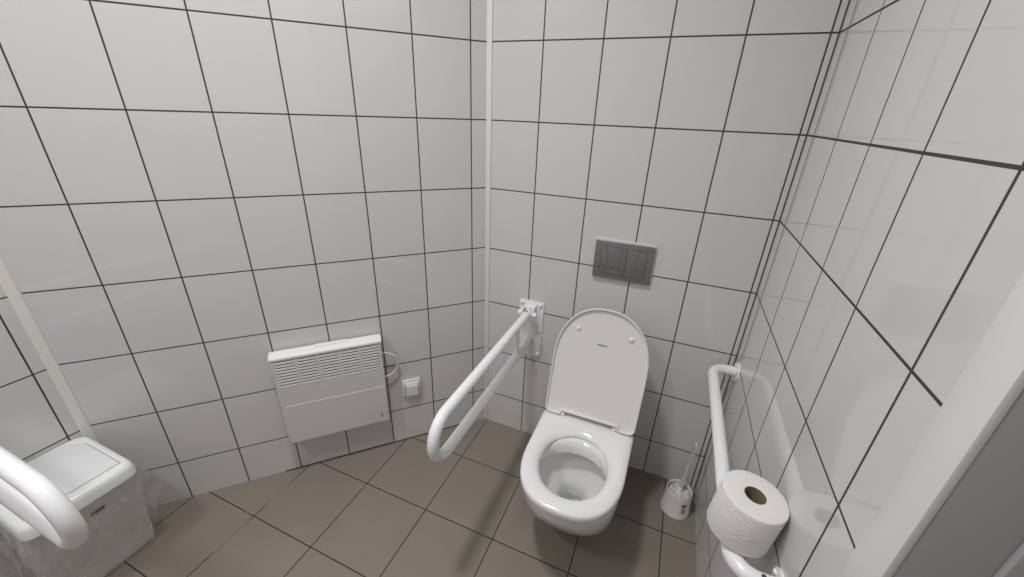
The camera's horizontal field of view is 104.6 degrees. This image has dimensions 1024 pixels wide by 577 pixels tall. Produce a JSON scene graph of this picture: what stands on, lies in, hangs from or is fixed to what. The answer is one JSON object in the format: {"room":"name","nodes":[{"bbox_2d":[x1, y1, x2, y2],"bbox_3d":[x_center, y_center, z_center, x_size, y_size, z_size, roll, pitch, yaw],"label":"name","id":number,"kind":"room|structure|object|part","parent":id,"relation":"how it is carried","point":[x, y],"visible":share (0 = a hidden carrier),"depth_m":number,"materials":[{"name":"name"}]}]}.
{"room":"public restroom","nodes":[
{"label":"public restroom","id":0,"kind":"room"},
{"bbox_2d":[0,284,82,576],"bbox_3d":[-1.713,-0.207,0.389,0.060,2.900,1.395,12,26,20],"label":"wall","id":1,"kind":"structure","parent":0,"point":[35,419],"depth_m":1.22,"materials":[{"name":"tile"}]},
{"bbox_2d":[0,445,88,549],"bbox_3d":[-1.161,0.362,0.853,0.854,0.276,0.110,12,26,20],"label":"grab rail","id":2,"kind":"object","parent":1,"relation":"attached to","point":[25,491],"visible":1,"depth_m":0.70,"materials":[{"name":"white metal"}]},
{"bbox_2d":[0,0,486,507],"bbox_3d":[-0.773,-0.556,1.245,1.481,2.900,0.061,-8,26,-22],"label":"wall","id":3,"kind":"structure","parent":0,"point":[192,192],"depth_m":1.31,"materials":[{"name":"tile"}]},
{"bbox_2d":[0,253,99,442],"bbox_3d":[-1.426,-0.444,0.941,0.004,2.898,0.028,12,26,20],"label":"trim","id":4,"kind":"structure","parent":3,"relation":"attached to","point":[9,285],"depth_m":1.22,"materials":[{"name":"white"}]},
{"bbox_2d":[268,334,398,442],"bbox_3d":[-0.703,0.408,1.647,0.466,0.422,0.052,-8,26,-22],"label":"heater","id":5,"kind":"object","parent":3,"relation":"attached to","point":[325,388],"visible":1,"depth_m":1.61,"materials":[{"name":"white metal"}]},
{"bbox_3d":[-0.722,0.526,1.669,0.379,0.187,0.006,-8,26,-22],"label":"panel","id":6,"kind":"part","parent":5,"relation":"part of","materials":[{"name":"white metal"}]},
{"bbox_3d":[-0.525,0.323,1.708,0.071,0.133,0.016,-11,27,-27],"label":"power cord","id":7,"kind":"part","parent":5,"relation":"part of","materials":[{"name":"white plastic"}]},
{"bbox_2d":[286,424,458,471],"bbox_3d":[-0.617,0.748,1.891,0.820,0.005,0.006,-8,26,-22],"label":"trim","id":8,"kind":"structure","parent":3,"relation":"attached to","point":[458,424],"depth_m":1.85,"materials":[{"name":"grey"}]},
{"bbox_2d":[402,377,420,396],"bbox_3d":[-0.459,0.455,1.815,0.082,0.086,0.025,-8,26,-22],"label":"wall socket","id":9,"kind":"object","parent":3,"relation":"attached to","point":[412,386],"visible":1,"depth_m":1.80,"materials":[{"name":"white plastic"}]},
{"bbox_2d":[105,418,695,576],"bbox_3d":[-0.477,1.175,1.057,2.484,0.080,2.550,12,26,20],"label":"floor","id":10,"kind":"structure","parent":0,"point":[390,510],"depth_m":1.53,"materials":[{"name":"tile"}]},
{"bbox_2d":[0,437,154,576],"bbox_3d":[-1.382,0.757,1.277,0.300,0.437,0.260,12,26,20],"label":"waste bin","id":11,"kind":"object","parent":10,"relation":"on","point":[101,483],"visible":0.84,"depth_m":1.23,"materials":[{"name":"white plastic"}]},
{"bbox_3d":[-1.375,0.583,1.198,0.300,0.045,0.260,12,26,20],"label":"lid","id":12,"kind":"part","parent":11,"relation":"part of","materials":[{"name":"white plastic"}]},
{"bbox_2d":[0,484,142,576],"bbox_3d":[-1.385,0.735,1.274,0.289,0.288,0.332,12,26,20],"label":"liner","id":13,"kind":"object","parent":11,"relation":"in","point":[22,563],"visible":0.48,"depth_m":1.14,"materials":[{"name":"white"}]},
{"bbox_2d":[660,479,692,519],"bbox_3d":[0.676,0.860,1.621,0.114,0.110,0.114,12,26,20],"label":"brush holder","id":14,"kind":"object","parent":10,"relation":"on","point":[676,508],"visible":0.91,"depth_m":1.59,"materials":[{"name":"white plastic"}]},
{"bbox_2d":[668,442,698,498],"bbox_3d":[0.685,0.747,1.584,0.081,0.281,0.108,12,26,20],"label":"toilet brush","id":15,"kind":"object","parent":14,"relation":"in","point":[678,490],"visible":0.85,"depth_m":1.59,"materials":[{"name":"white plastic"}]},
{"bbox_3d":[0.704,0.713,1.580,0.020,0.215,0.078,23,32,39],"label":"handle","id":16,"kind":"part","parent":15,"relation":"part of","materials":[{"name":"white plastic"}]},
{"bbox_2d":[484,0,848,487],"bbox_3d":[0.406,-0.550,1.331,1.110,2.900,0.060,12,26,20],"label":"wall","id":17,"kind":"structure","parent":0,"point":[680,127],"depth_m":1.35,"materials":[{"name":"tile"}]},
{"bbox_2d":[427,298,543,462],"bbox_3d":[-0.070,0.322,1.423,0.110,0.276,0.791,12,26,20],"label":"grab rail","id":18,"kind":"object","parent":17,"relation":"attached to","point":[526,331],"visible":1,"depth_m":1.38,"materials":[{"name":"white metal"}]},
{"bbox_3d":[0.082,0.178,1.756,0.110,0.276,0.005,12,26,20],"label":"mounting plate","id":19,"kind":"part","parent":18,"relation":"part of","materials":[{"name":"white metal"}]},
{"bbox_2d":[484,0,492,419],"bbox_3d":[-0.087,-0.636,1.481,0.021,2.898,0.004,12,26,20],"label":"trim","id":20,"kind":"structure","parent":17,"relation":"attached to","point":[489,2],"depth_m":1.56,"materials":[{"name":"white"}]},
{"bbox_2d":[520,308,648,535],"bbox_3d":[0.261,0.508,1.430,0.349,0.780,0.660,12,26,20],"label":"toilet","id":21,"kind":"object","parent":17,"relation":"attached to","point":[575,461],"visible":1,"depth_m":1.46,"materials":[{"name":"white ceramic"}]},
{"bbox_3d":[0.256,0.707,1.531,0.335,0.334,0.639,12,26,20],"label":"bowl","id":22,"kind":"part","parent":21,"relation":"part of","materials":[{"name":"white ceramic"}]},
{"bbox_3d":[0.213,0.588,1.349,0.346,0.027,0.426,12,26,20],"label":"seat","id":23,"kind":"part","parent":21,"relation":"part of","materials":[{"name":"white plastic"}]},
{"bbox_3d":[0.323,0.292,1.476,0.348,0.419,0.166,12,26,20],"label":"lid","id":24,"kind":"part","parent":21,"relation":"part of","materials":[{"name":"white plastic"}]},
{"bbox_2d":[592,237,657,284],"bbox_3d":[0.415,-0.102,1.475,0.218,0.153,0.017,12,26,20],"label":"flush plate","id":25,"kind":"object","parent":17,"relation":"attached to","point":[628,261],"visible":1,"depth_m":1.47,"materials":[{"name":"grey"}]},
{"bbox_2d":[695,0,1023,576],"bbox_3d":[0.479,0.001,0.114,0.160,2.900,2.470,11,26,19],"label":"wall","id":26,"kind":"structure","parent":0,"point":[898,244],"depth_m":0.64,"materials":[{"name":"tile"}]},
{"bbox_2d":[708,362,783,576],"bbox_3d":[0.607,0.424,1.092,0.098,0.072,0.827,11,26,19],"label":"grab bar","id":27,"kind":"object","parent":26,"relation":"attached to","point":[735,562],"visible":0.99,"depth_m":1.06,"materials":[{"name":"white metal"}]},
{"bbox_2d":[707,470,789,557],"bbox_3d":[0.484,0.463,0.819,0.129,0.116,0.124,19,29,32],"label":"toilet paper","id":28,"kind":"object","parent":27,"relation":"on","point":[746,512],"visible":1,"depth_m":0.79,"materials":[{"name":"white paper"}]},
{"bbox_2d":[694,0,850,488],"bbox_3d":[0.850,-0.446,1.137,0.004,2.898,0.004,12,26,20],"label":"trim","id":29,"kind":"structure","parent":26,"relation":"attached to","point":[849,0],"depth_m":1.21,"materials":[{"name":"grey tile"}]},
{"bbox_2d":[838,271,1023,576],"bbox_3d":[0.362,0.465,0.061,0.170,2.090,0.969,11,26,19],"label":"door","id":30,"kind":"structure","parent":26,"relation":"in","point":[955,508],"depth_m":0.41,"materials":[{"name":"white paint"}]}
]}

